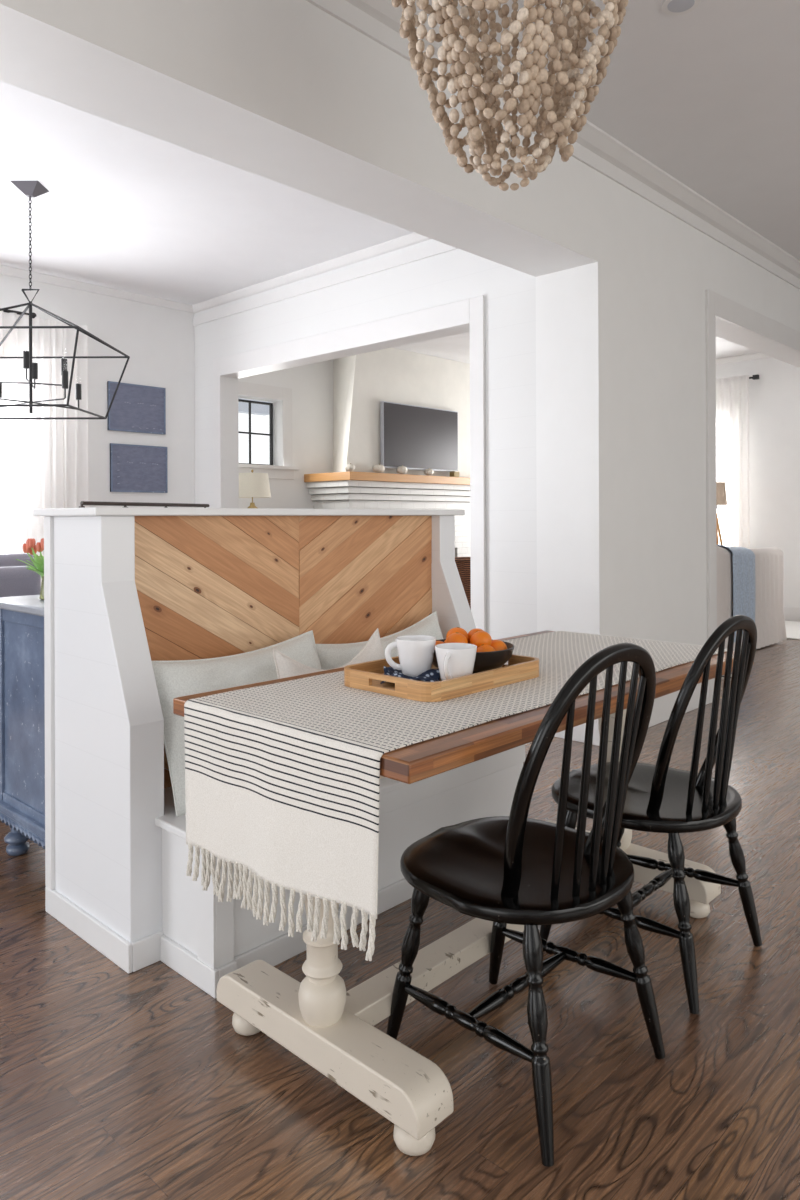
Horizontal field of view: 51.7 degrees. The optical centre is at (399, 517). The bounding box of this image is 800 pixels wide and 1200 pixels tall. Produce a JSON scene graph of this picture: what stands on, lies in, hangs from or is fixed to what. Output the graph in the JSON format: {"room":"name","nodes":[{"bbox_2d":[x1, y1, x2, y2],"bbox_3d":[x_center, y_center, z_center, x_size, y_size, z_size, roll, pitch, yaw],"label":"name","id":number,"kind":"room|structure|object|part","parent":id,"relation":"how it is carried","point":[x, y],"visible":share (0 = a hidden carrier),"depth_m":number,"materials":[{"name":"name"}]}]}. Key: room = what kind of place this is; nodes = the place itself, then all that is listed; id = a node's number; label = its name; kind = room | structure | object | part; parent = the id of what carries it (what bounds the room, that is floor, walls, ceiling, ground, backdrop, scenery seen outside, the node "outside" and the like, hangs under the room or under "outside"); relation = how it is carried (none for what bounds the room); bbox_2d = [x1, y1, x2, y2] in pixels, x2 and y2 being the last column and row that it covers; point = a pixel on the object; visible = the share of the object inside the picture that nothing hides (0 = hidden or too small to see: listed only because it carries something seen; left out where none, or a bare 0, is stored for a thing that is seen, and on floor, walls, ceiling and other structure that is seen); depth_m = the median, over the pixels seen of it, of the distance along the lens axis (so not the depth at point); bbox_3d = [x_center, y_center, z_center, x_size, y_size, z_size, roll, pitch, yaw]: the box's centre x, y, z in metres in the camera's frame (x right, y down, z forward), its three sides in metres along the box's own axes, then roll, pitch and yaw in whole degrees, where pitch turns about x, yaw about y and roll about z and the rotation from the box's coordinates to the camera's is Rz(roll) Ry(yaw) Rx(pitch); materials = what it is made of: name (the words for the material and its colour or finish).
{"room":"dining room","nodes":[
{"label":"dining room","id":0,"kind":"room"},
{"bbox_2d":[0,274,194,507],"bbox_3d":[-4.427,-0.411,4.438,0.170,3.300,7.547,0,0,43],"label":"wall","id":1,"kind":"structure","parent":0,"point":[158,341],"depth_m":6.70,"materials":[{"name":"paint"}]},
{"bbox_2d":[2,309,35,318],"bbox_3d":[-3.353,-1.466,5.342,0.150,0.044,1.941,0,0,43],"label":"curtain rod","id":2,"kind":"object","parent":1,"relation":"attached to","point":[7,310],"visible":0.66,"depth_m":5.91,"materials":[{"name":"metal"}]},
{"bbox_3d":[-3.328,-1.466,5.289,0.023,0.024,1.900,0,0,44],"label":"rod","id":3,"kind":"part","parent":2,"relation":"part of","materials":[{"name":"metal"}]},
{"bbox_2d":[0,311,88,581],"bbox_3d":[-2.711,-0.124,5.933,0.074,2.670,0.977,0,0,43],"label":"curtain","id":4,"kind":"object","parent":2,"relation":"hanging from","point":[44,464],"visible":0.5,"depth_m":6.00,"materials":[{"name":"white fabric"}]},
{"bbox_2d":[0,265,193,312],"bbox_3d":[-4.349,-1.777,4.359,0.060,0.050,7.547,0,0,43],"label":"trim","id":5,"kind":"structure","parent":1,"relation":"attached to","point":[5,270],"depth_m":6.42,"materials":[{"name":"paint"}]},
{"bbox_2d":[107,381,165,434],"bbox_3d":[-2.136,-0.890,6.715,0.022,0.387,0.503,0,0,43],"label":"painting","id":6,"kind":"object","parent":1,"relation":"attached to","point":[134,408],"visible":0.98,"depth_m":6.71,"materials":[{"name":"blue fabric"}]},
{"bbox_2d":[110,443,167,492],"bbox_3d":[-2.122,-0.401,6.727,0.022,0.384,0.500,0,0,43],"label":"painting","id":7,"kind":"object","parent":1,"relation":"attached to","point":[133,468],"visible":1,"depth_m":6.72,"materials":[{"name":"blue fabric"}]},
{"bbox_2d":[0,81,413,304],"bbox_3d":[-3.134,-1.857,3.218,3.635,0.100,7.565,0,0,43],"label":"ceiling","id":8,"kind":"structure","parent":0,"point":[124,208],"depth_m":4.98,"materials":[{"name":"paint"}]},
{"bbox_2d":[0,181,129,419],"bbox_3d":[-2.017,-1.191,4.510,0.832,1.241,0.780,0,0,0],"label":"lantern chandelier","id":9,"kind":"object","parent":8,"relation":"hanging from","point":[31,189],"visible":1,"depth_m":4.50,"materials":[{"name":"metal"}]},
{"bbox_3d":[-2.099,-0.757,4.484,0.174,0.059,0.007,0,0,-17],"label":"candle arm","id":10,"kind":"part","parent":9,"relation":"part of","materials":[{"name":"metal"}]},
{"bbox_3d":[-2.097,-0.652,4.382,0.007,0.059,0.304,0,0,33],"label":"candle arm","id":11,"kind":"part","parent":9,"relation":"part of","materials":[{"name":"metal"}]},
{"bbox_3d":[-2.019,-1.492,4.510,0.014,0.502,0.014,0,0,45],"label":"chain","id":12,"kind":"part","parent":9,"relation":"part of","materials":[{"name":"metal"}]},
{"bbox_3d":[-2.016,-0.877,4.510,0.017,0.610,0.017,0,0,22],"label":"rod","id":13,"kind":"part","parent":9,"relation":"part of","materials":[{"name":"metal"}]},
{"bbox_3d":[-1.932,-0.757,4.535,0.174,0.059,0.007,0,0,-17],"label":"candle arm","id":14,"kind":"part","parent":9,"relation":"part of","materials":[{"name":"metal"}]},
{"bbox_3d":[-1.887,-0.652,4.428,0.304,0.059,0.007,0,0,33],"label":"candle arm","id":15,"kind":"part","parent":9,"relation":"part of","materials":[{"name":"metal"}]},
{"bbox_3d":[-1.933,-0.652,4.638,0.007,0.059,0.304,0,0,33],"label":"candle arm","id":16,"kind":"part","parent":9,"relation":"part of","materials":[{"name":"metal"}]},
{"bbox_2d":[238,359,332,508],"bbox_3d":[-0.263,-0.429,10.250,0.200,3.300,6.290,0,0,43],"label":"wall","id":17,"kind":"structure","parent":0,"point":[311,385],"depth_m":9.23,"materials":[{"name":"paint"}]},
{"bbox_2d":[238,399,272,464],"bbox_3d":[-1.711,-0.913,8.795,0.035,0.700,0.870,0,0,43],"label":"window","id":18,"kind":"structure","parent":17,"relation":"in","point":[270,434],"depth_m":9.02,"materials":[{"name":"metal"}]},
{"bbox_2d":[238,381,299,479],"bbox_3d":[-1.568,-0.923,8.688,0.060,1.000,1.270,0,0,43],"label":"trim","id":19,"kind":"structure","parent":17,"relation":"attached to","point":[286,471],"depth_m":8.98,"materials":[{"name":"paint"}]},
{"bbox_2d":[0,0,597,276],"bbox_3d":[-1.681,-1.716,1.819,0.398,0.715,7.535,0,0,43],"label":"beam","id":20,"kind":"structure","parent":0,"point":[289,93],"depth_m":2.98,"materials":[{"name":"paint"}]},
{"bbox_2d":[194,239,536,639],"bbox_3d":[-0.879,-0.426,6.386,4.735,3.300,0.163,0,0,43],"label":"wall","id":21,"kind":"structure","parent":0,"point":[455,275],"depth_m":5.05,"materials":[{"name":"paint"}]},
{"bbox_2d":[192,233,457,325],"bbox_3d":[-0.519,-1.738,5.886,3.515,0.160,0.060,0,0,43],"label":"trim","id":22,"kind":"structure","parent":21,"relation":"attached to","point":[433,249],"depth_m":5.92,"materials":[{"name":"paint"}]},
{"bbox_2d":[213,295,485,631],"bbox_3d":[-0.520,-0.053,5.921,2.835,2.550,0.020,0,0,43],"label":"trim","id":23,"kind":"structure","parent":21,"relation":"attached to","point":[471,311],"depth_m":5.22,"materials":[{"name":"paint"}]},
{"bbox_2d":[0,639,799,1199],"bbox_3d":[0.895,1.266,3.843,10.800,0.100,14.000,0,0,43],"label":"floor","id":24,"kind":"structure","parent":0,"point":[116,1084],"depth_m":1.84,"materials":[{"name":"brown wood"}]},
{"bbox_2d":[0,553,35,567],"bbox_3d":[-2.623,0.714,4.271,0.650,1.036,1.240,0,0,43],"label":"settee","id":25,"kind":"object","parent":24,"relation":"on","point":[6,560],"visible":0.2,"depth_m":4.41,"materials":[{"name":"grey fabric"}]},
{"bbox_2d":[0,566,40,596],"bbox_3d":[-2.218,0.722,3.390,0.650,1.016,1.240,0,0,43],"label":"settee","id":26,"kind":"object","parent":24,"relation":"on","point":[14,580],"visible":0.14,"depth_m":3.54,"materials":[{"name":"grey fabric"}]},
{"bbox_2d":[0,595,44,855],"bbox_3d":[-0.908,0.757,3.256,0.555,0.933,1.190,0,0,43],"label":"base cabinet","id":27,"kind":"object","parent":24,"relation":"on","point":[22,683],"visible":0.29,"depth_m":2.88,"materials":[{"name":"blue paint"}]},
{"bbox_3d":[-1.304,1.071,2.840,0.543,0.025,0.022,0,0,44],"label":"rope trim","id":28,"kind":"part","parent":27,"relation":"part of","materials":[{"name":"blue paint"}]},
{"bbox_3d":[-0.902,1.046,3.252,0.543,0.055,1.166,0,0,44],"label":"moulding","id":29,"kind":"part","parent":27,"relation":"part of","materials":[{"name":"blue paint"}]},
{"bbox_2d":[16,538,43,599],"bbox_3d":[-1.253,0.177,2.972,0.240,0.230,0.209,0,0,43],"label":"tulip vase","id":30,"kind":"object","parent":27,"relation":"on","point":[30,547],"visible":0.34,"depth_m":2.96,"materials":[{"name":"clear glass"}]},
{"bbox_2d":[33,507,529,997],"bbox_3d":[-0.284,0.594,2.887,0.830,1.254,1.629,0,0,43],"label":"bench","id":31,"kind":"object","parent":24,"relation":"on","point":[126,589],"visible":0.67,"depth_m":2.52,"materials":[{"name":"paint"}]},
{"bbox_3d":[-1.080,0.571,2.567,0.045,1.152,0.032,0,0,44],"label":"corner trim","id":32,"kind":"part","parent":31,"relation":"part of","materials":[{"name":"paint"}]},
{"bbox_3d":[-0.876,1.185,2.434,0.522,0.078,0.116,0,0,44],"label":"baseboard","id":33,"kind":"part","parent":31,"relation":"part of","materials":[{"name":"paint"}]},
{"bbox_3d":[-0.871,0.609,2.435,0.490,1.230,0.104,0,0,44],"label":"panel","id":34,"kind":"part","parent":31,"relation":"part of","materials":[{"name":"paint"}]},
{"bbox_2d":[78,501,209,507],"bbox_3d":[-0.819,-0.040,2.709,0.018,0.020,0.611,0,0,24],"label":"metal rail","id":35,"kind":"object","parent":31,"relation":"on","point":[125,504],"visible":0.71,"depth_m":2.65,"materials":[{"name":"black metal"}]},
{"bbox_2d":[152,630,321,816],"bbox_3d":[-0.460,0.609,2.569,0.227,0.444,0.653,0,0,43],"label":"throw pillow","id":36,"kind":"object","parent":31,"relation":"on","point":[174,678],"visible":0.4,"depth_m":2.43,"materials":[{"name":"fabric"}]},
{"bbox_3d":[-0.342,0.457,2.942,0.014,0.929,1.367,0,0,44],"label":"chevron panel","id":37,"kind":"part","parent":31,"relation":"part of","materials":[{"name":"brown wood"}]},
{"bbox_2d":[272,628,384,678],"bbox_3d":[-0.181,0.603,2.635,0.179,0.449,0.466,0,0,42],"label":"throw pillow","id":38,"kind":"object","parent":31,"relation":"on","point":[286,666],"visible":0.11,"depth_m":2.57,"materials":[{"name":"beige fabric"}]},
{"bbox_3d":[-0.176,0.838,2.767,0.510,0.022,1.394,0,0,44],"label":"seat","id":39,"kind":"part","parent":31,"relation":"part of","materials":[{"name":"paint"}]},
{"bbox_3d":[-0.089,1.034,2.691,0.265,0.372,1.387,0,0,44],"label":"baseboard","id":40,"kind":"part","parent":31,"relation":"part of","materials":[{"name":"paint"}]},
{"bbox_2d":[315,611,442,669],"bbox_3d":[-0.023,0.607,3.057,0.214,0.464,0.691,0,0,41],"label":"throw pillow","id":41,"kind":"object","parent":31,"relation":"on","point":[331,656],"visible":0.19,"depth_m":2.96,"materials":[{"name":"fabric"}]},
{"bbox_3d":[0.137,0.604,3.497,0.490,1.230,0.096,0,0,44],"label":"panel","id":42,"kind":"part","parent":31,"relation":"part of","materials":[{"name":"paint"}]},
{"bbox_2d":[304,348,470,556],"bbox_3d":[0.167,-0.360,10.008,0.754,3.158,2.810,0,0,43],"label":"fireplace","id":43,"kind":"object","parent":24,"relation":"on","point":[360,381],"visible":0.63,"depth_m":9.39,"materials":[{"name":"paint"}]},
{"bbox_2d":[344,463,354,470],"bbox_3d":[-0.533,-0.541,8.774,0.107,0.082,0.107,0,0,-24],"label":"pumpkin","id":44,"kind":"object","parent":43,"relation":"on","point":[349,467],"visible":1,"depth_m":8.74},
{"bbox_2d":[373,464,384,472],"bbox_3d":[-0.234,-0.550,9.090,0.126,0.095,0.126,0,0,-24],"label":"pumpkin","id":45,"kind":"object","parent":43,"relation":"on","point":[379,468],"visible":1,"depth_m":9.04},
{"bbox_2d":[304,471,469,484],"bbox_3d":[0.166,-0.451,10.008,0.754,0.090,2.810,0,0,44],"label":"mantel shelf","id":46,"kind":"object","parent":43,"relation":"attached to","point":[337,477],"depth_m":9.18,"materials":[{"name":"brown wood"}]},
{"bbox_2d":[333,348,469,477],"bbox_3d":[0.116,-1.220,10.053,0.624,1.438,2.690,0,0,44],"label":"hood","id":47,"kind":"object","parent":43,"relation":"attached to","point":[360,381],"depth_m":9.41,"materials":[{"name":"paint"}]},
{"bbox_2d":[396,465,407,473],"bbox_3d":[0.020,-0.549,9.358,0.122,0.092,0.122,0,0,-24],"label":"pumpkin","id":48,"kind":"object","parent":43,"relation":"on","point":[402,469],"visible":1,"depth_m":9.31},
{"bbox_2d":[380,401,457,471],"bbox_3d":[0.241,-0.931,9.680,0.067,0.744,1.310,0,0,43],"label":"television","id":49,"kind":"object","parent":43,"relation":"attached to","point":[413,437],"visible":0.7,"depth_m":9.60,"materials":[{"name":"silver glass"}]},
{"bbox_2d":[424,468,433,474],"bbox_3d":[0.338,-0.545,9.692,0.107,0.082,0.107,0,0,-24],"label":"pumpkin","id":50,"kind":"object","parent":43,"relation":"on","point":[429,471],"visible":1,"depth_m":9.65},
{"bbox_2d":[449,471,459,476],"bbox_3d":[0.662,-0.535,10.041,0.084,0.072,0.104,0,0,43],"label":"box","id":51,"kind":"object","parent":43,"relation":"on","point":[451,473],"visible":0.98,"depth_m":10.01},
{"bbox_2d":[455,557,470,609],"bbox_3d":[0.814,0.840,9.570,0.596,0.753,0.596,0,0,43],"label":"basket","id":52,"kind":"object","parent":24,"relation":"on","point":[463,564],"visible":0.17,"depth_m":9.31,"materials":[{"name":"brown wicker"}]},
{"bbox_2d":[173,630,753,1155],"bbox_3d":[0.293,0.826,2.328,0.785,0.785,1.625,0,0,43],"label":"trestle table","id":53,"kind":"object","parent":24,"relation":"on","point":[328,1027],"visible":0.52,"depth_m":1.76,"materials":[{"name":"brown wood"}]},
{"bbox_3d":[-0.170,0.802,1.794,0.112,0.562,0.112,0,0,44],"label":"trestle post","id":54,"kind":"part","parent":53,"relation":"part of","materials":[{"name":"beige paint"}]},
{"bbox_2d":[184,631,731,960],"bbox_3d":[0.284,0.640,2.323,0.660,0.423,1.698,0,0,43],"label":"table runner","id":55,"kind":"object","parent":53,"relation":"on","point":[282,779],"visible":0.86,"depth_m":1.76,"materials":[{"name":"fabric"}]},
{"bbox_2d":[344,654,538,701],"bbox_3d":[0.117,0.406,2.190,0.326,0.045,0.470,0,0,43],"label":"serving tray","id":56,"kind":"object","parent":55,"relation":"on","point":[368,676],"visible":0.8,"depth_m":2.06,"materials":[{"name":"brown wood"}]},
{"bbox_2d":[380,666,439,683],"bbox_3d":[0.035,0.402,2.136,0.171,0.030,0.174,0,0,9],"label":"napkin","id":57,"kind":"object","parent":56,"relation":"on","point":[432,675],"visible":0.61,"depth_m":2.10,"materials":[{"name":"blue fabric"}]},
{"bbox_2d":[385,635,435,676],"bbox_3d":[0.036,0.361,2.154,0.118,0.098,0.106,0,0,30],"label":"mug","id":58,"kind":"object","parent":57,"relation":"on","point":[415,652],"visible":0.94,"depth_m":2.12,"materials":[{"name":"white ceramic"}]},
{"bbox_3d":[-0.016,0.358,2.142,0.049,0.075,0.010,0,0,-10],"label":"handle","id":59,"kind":"part","parent":58,"relation":"part of","materials":[{"name":"white ceramic"}]},
{"bbox_2d":[435,643,476,680],"bbox_3d":[0.136,0.372,2.084,0.118,0.098,0.106,0,0,-27],"label":"mug","id":60,"kind":"object","parent":56,"relation":"on","point":[454,660],"visible":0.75,"depth_m":2.05,"materials":[{"name":"white ceramic"}]},
{"bbox_3d":[0.118,0.368,2.034,0.010,0.075,0.049,0,0,24],"label":"handle","id":61,"kind":"part","parent":60,"relation":"part of","materials":[{"name":"white ceramic"}]},
{"bbox_2d":[432,639,513,673],"bbox_3d":[0.185,0.385,2.268,0.256,0.072,0.256,0,0,43],"label":"fruit bowl","id":62,"kind":"object","parent":56,"relation":"on","point":[484,661],"visible":0.27,"depth_m":2.17,"materials":[{"name":"black ceramic"}]},
{"bbox_2d":[446,633,467,642],"bbox_3d":[0.154,0.338,2.235,0.060,0.056,0.059,0,0,34],"label":"orange","id":63,"kind":"object","parent":62,"relation":"in","point":[455,637],"visible":0.52,"depth_m":2.22,"materials":[{"name":"orange food"}]},
{"bbox_2d":[446,627,468,640],"bbox_3d":[0.159,0.332,2.293,0.062,0.059,0.062,0,0,-37],"label":"orange","id":64,"kind":"object","parent":62,"relation":"in","point":[456,629],"visible":0.45,"depth_m":2.28,"materials":[{"name":"orange food"}]},
{"bbox_2d":[468,628,483,643],"bbox_3d":[0.217,0.337,2.310,0.060,0.057,0.060,0,0,-36],"label":"orange","id":65,"kind":"object","parent":62,"relation":"in","point":[472,631],"visible":0.34,"depth_m":2.30,"materials":[{"name":"orange food"}]},
{"bbox_2d":[470,631,491,647],"bbox_3d":[0.220,0.335,2.247,0.059,0.056,0.060,0,0,36],"label":"orange","id":66,"kind":"object","parent":62,"relation":"in","point":[479,638],"visible":0.61,"depth_m":2.22,"materials":[{"name":"orange food"}]},
{"bbox_2d":[477,645,494,651],"bbox_3d":[0.228,0.366,2.209,0.059,0.056,0.059,0,0,-1],"label":"orange","id":67,"kind":"object","parent":62,"relation":"in","point":[483,648],"visible":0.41,"depth_m":2.19,"materials":[{"name":"orange food"}]},
{"bbox_2d":[491,640,506,650],"bbox_3d":[0.263,0.364,2.270,0.063,0.060,0.063,0,0,-35],"label":"orange","id":68,"kind":"object","parent":62,"relation":"in","point":[498,645],"visible":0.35,"depth_m":2.25,"materials":[{"name":"orange food"}]},
{"bbox_3d":[0.710,0.798,2.721,0.112,0.562,0.112,0,0,44],"label":"trestle post","id":69,"kind":"part","parent":53,"relation":"part of","materials":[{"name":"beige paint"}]},
{"bbox_2d":[386,643,664,1166],"bbox_3d":[0.278,0.738,1.861,0.528,0.960,0.507,0,0,45],"label":"chair","id":70,"kind":"object","parent":24,"relation":"on","point":[515,868],"visible":1,"depth_m":1.73,"materials":[{"name":"black paint"}]},
{"bbox_3d":[0.018,1.008,1.881,0.115,0.421,0.041,0,0,25],"label":"leg","id":71,"kind":"part","parent":70,"relation":"part of","materials":[{"name":"black paint"}]},
{"bbox_3d":[0.260,1.007,2.123,0.041,0.421,0.115,0,0,-25],"label":"leg","id":72,"kind":"part","parent":70,"relation":"part of","materials":[{"name":"black paint"}]},
{"bbox_3d":[0.269,0.783,1.871,0.496,0.040,0.490,0,0,-45],"label":"seat","id":73,"kind":"part","parent":70,"relation":"part of","materials":[{"name":"black paint"}]},
{"bbox_3d":[0.269,1.007,1.601,0.040,0.421,0.116,0,0,-11],"label":"leg","id":74,"kind":"part","parent":70,"relation":"part of","materials":[{"name":"black paint"}]},
{"bbox_3d":[0.540,1.006,1.872,0.116,0.421,0.040,0,0,11],"label":"leg","id":75,"kind":"part","parent":70,"relation":"part of","materials":[{"name":"black paint"}]},
{"bbox_2d":[540,615,761,1013],"bbox_3d":[0.710,0.736,2.333,0.528,0.960,0.507,0,0,42],"label":"chair","id":76,"kind":"object","parent":24,"relation":"on","point":[660,798],"visible":0.8,"depth_m":2.17,"materials":[{"name":"black paint"}]},
{"bbox_3d":[0.448,1.006,2.341,0.115,0.421,0.041,0,0,22],"label":"leg","id":77,"kind":"part","parent":76,"relation":"part of","materials":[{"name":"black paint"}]},
{"bbox_3d":[0.679,1.005,2.593,0.041,0.421,0.115,0,0,-27],"label":"leg","id":78,"kind":"part","parent":76,"relation":"part of","materials":[{"name":"black paint"}]},
{"bbox_3d":[0.699,0.781,2.342,0.490,0.040,0.496,0,0,43],"label":"seat","id":79,"kind":"part","parent":76,"relation":"part of","materials":[{"name":"black paint"}]},
{"bbox_3d":[0.711,1.005,2.072,0.040,0.421,0.116,0,0,-13],"label":"leg","id":80,"kind":"part","parent":76,"relation":"part of","materials":[{"name":"black paint"}]},
{"bbox_3d":[0.970,1.004,2.354,0.116,0.421,0.040,0,0,8],"label":"leg","id":81,"kind":"part","parent":76,"relation":"part of","materials":[{"name":"black paint"}]},
{"bbox_2d":[717,546,786,649],"bbox_3d":[2.728,0.691,7.650,0.943,1.011,2.170,0,0,43],"label":"slipcovered sofa","id":82,"kind":"object","parent":24,"relation":"on","point":[769,562],"visible":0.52,"depth_m":7.73,"materials":[{"name":"fabric"}]},
{"bbox_2d":[717,545,755,641],"bbox_3d":[2.960,0.668,7.409,0.281,0.873,0.540,0,0,43],"label":"throw blanket","id":83,"kind":"object","parent":82,"relation":"on","point":[743,559],"visible":0.58,"depth_m":7.32,"materials":[{"name":"fabric"}]},
{"bbox_2d":[785,621,799,639],"bbox_3d":[3.831,1.198,9.218,1.660,0.011,1.400,0,0,43],"label":"area rug","id":84,"kind":"object","parent":24,"relation":"on","point":[792,627],"visible":0.02,"depth_m":8.82,"materials":[{"name":"white fabric"}]},
{"bbox_2d":[716,482,726,544],"bbox_3d":[3.725,0.397,9.658,0.621,1.624,0.574,0,0,43],"label":"floor lamp","id":85,"kind":"object","parent":84,"relation":"on","point":[721,497],"visible":0.37,"depth_m":9.51,"materials":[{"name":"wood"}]},
{"bbox_3d":[3.772,0.535,9.756,0.036,1.348,0.371,0,0,37],"label":"leg","id":86,"kind":"part","parent":85,"relation":"part of","materials":[{"name":"brown wood"}]},
{"bbox_3d":[3.731,0.535,9.461,0.342,1.347,0.170,0,0,44],"label":"leg","id":87,"kind":"part","parent":85,"relation":"part of","materials":[{"name":"brown wood"}]},
{"bbox_3d":[3.662,-0.283,9.620,0.280,0.265,0.280,0,0,44],"label":"lamp shade","id":88,"kind":"part","parent":85,"relation":"part of","materials":[{"name":"beige fabric"}]},
{"bbox_3d":[-1.479,0.716,8.230,0.500,1.020,0.600,0,0,44],"label":"side table","id":89,"kind":"object","parent":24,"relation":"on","visible":0},
{"bbox_2d":[239,469,270,507],"bbox_3d":[-1.472,-0.139,8.241,0.370,0.691,0.370,0,0,43],"label":"table lamp","id":90,"kind":"object","parent":89,"relation":"on","point":[252,485],"visible":0.46,"depth_m":8.09,"materials":[{"name":"fabric"}]},
{"bbox_3d":[-1.473,-0.324,8.241,0.370,0.240,0.370,0,0,44],"label":"lamp shade","id":91,"kind":"part","parent":90,"relation":"part of","materials":[{"name":"fabric"}]},
{"bbox_2d":[392,332,758,363],"bbox_3d":[1.384,-1.996,8.673,4.880,0.100,6.300,0,0,43],"label":"ceiling","id":92,"kind":"structure","parent":0,"point":[456,347],"depth_m":9.47,"materials":[{"name":"paint"}]},
{"bbox_2d":[414,0,799,260],"bbox_3d":[2.743,-2.042,2.076,5.667,0.100,14.000,0,0,43],"label":"ceiling","id":93,"kind":"structure","parent":0,"point":[709,94],"depth_m":3.93,"materials":[{"name":"paint"}]},
{"bbox_2d":[391,0,627,190],"bbox_3d":[0.311,-1.467,2.334,0.678,1.029,0.712,0,0,19],"label":"chandelier","id":94,"kind":"object","parent":93,"relation":"hanging from","point":[557,101],"visible":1,"depth_m":2.24,"materials":[{"name":"brown wood"}]},
{"bbox_2d":[661,0,700,15],"bbox_3d":[1.083,-1.979,3.183,0.144,0.010,0.144,0,0,43],"label":"recessed light","id":95,"kind":"object","parent":93,"relation":"in","point":[670,7],"visible":1,"depth_m":3.19,"materials":[{"name":"paint"}]},
{"bbox_2d":[536,172,799,644],"bbox_3d":[3.143,-0.443,6.897,0.398,3.300,6.465,0,0,43],"label":"wall","id":96,"kind":"structure","parent":0,"point":[621,336],"depth_m":4.68,"materials":[{"name":"paint"}]},
{"bbox_2d":[306,0,799,289],"bbox_3d":[0.730,-1.917,3.987,0.115,0.132,14.000,0,0,43],"label":"trim","id":97,"kind":"structure","parent":96,"relation":"attached to","point":[378,20],"depth_m":4.60,"materials":[{"name":"paint"}]},
{"bbox_2d":[554,680,708,745],"bbox_3d":[1.395,1.134,5.034,0.416,0.160,1.383,0,0,43],"label":"baseboard","id":98,"kind":"structure","parent":96,"relation":"attached to","point":[663,705],"depth_m":4.88,"materials":[{"name":"paint"}]},
{"bbox_2d":[705,289,799,702],"bbox_3d":[2.958,-0.146,6.570,0.258,2.708,3.005,0,0,43],"label":"trim","id":99,"kind":"structure","parent":96,"relation":"attached to","point":[719,306],"depth_m":5.45,"materials":[{"name":"paint"}]},
{"bbox_2d":[716,357,799,607],"bbox_3d":[3.436,-0.444,10.813,4.900,3.300,0.200,0,0,43],"label":"wall","id":100,"kind":"structure","parent":0,"point":[774,398],"depth_m":9.73,"materials":[{"name":"paint"}]},
{"bbox_2d":[716,353,770,364],"bbox_3d":[3.433,-1.924,10.631,4.645,0.060,0.060,0,0,43],"label":"trim","id":101,"kind":"structure","parent":100,"relation":"attached to","point":[757,355],"depth_m":9.97,"materials":[{"name":"paint"}]},
{"bbox_2d":[749,374,758,379],"bbox_3d":[3.481,-1.665,10.533,2.160,0.050,0.133,0,0,43],"label":"curtain rod","id":102,"kind":"object","parent":100,"relation":"attached to","point":[755,377],"visible":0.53,"depth_m":9.77,"materials":[{"name":"metal"}]},
{"bbox_2d":[716,375,749,547],"bbox_3d":[3.800,-0.256,10.121,0.950,2.880,0.048,0,0,43],"label":"curtain","id":103,"kind":"object","parent":102,"relation":"hanging from","point":[732,393],"visible":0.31,"depth_m":9.90,"materials":[{"name":"white fabric"}]},
{"bbox_2d":[783,607,799,621],"bbox_3d":[3.460,1.125,10.647,4.645,0.160,0.018,0,0,43],"label":"baseboard","id":104,"kind":"structure","parent":100,"relation":"attached to","point":[790,613],"depth_m":9.60,"materials":[{"name":"paint"}]},
{"label":"outside","id":105,"kind":"structure","parent":0,"visible":0},
{"bbox_2d":[238,398,269,415],"bbox_3d":[-3.689,-2.040,12.247,0.200,0.650,4.300,0,0,43],"label":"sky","id":106,"kind":"structure","parent":105,"point":[256,409],"depth_m":13.48,"materials":[{"name":"white"}]}
]}

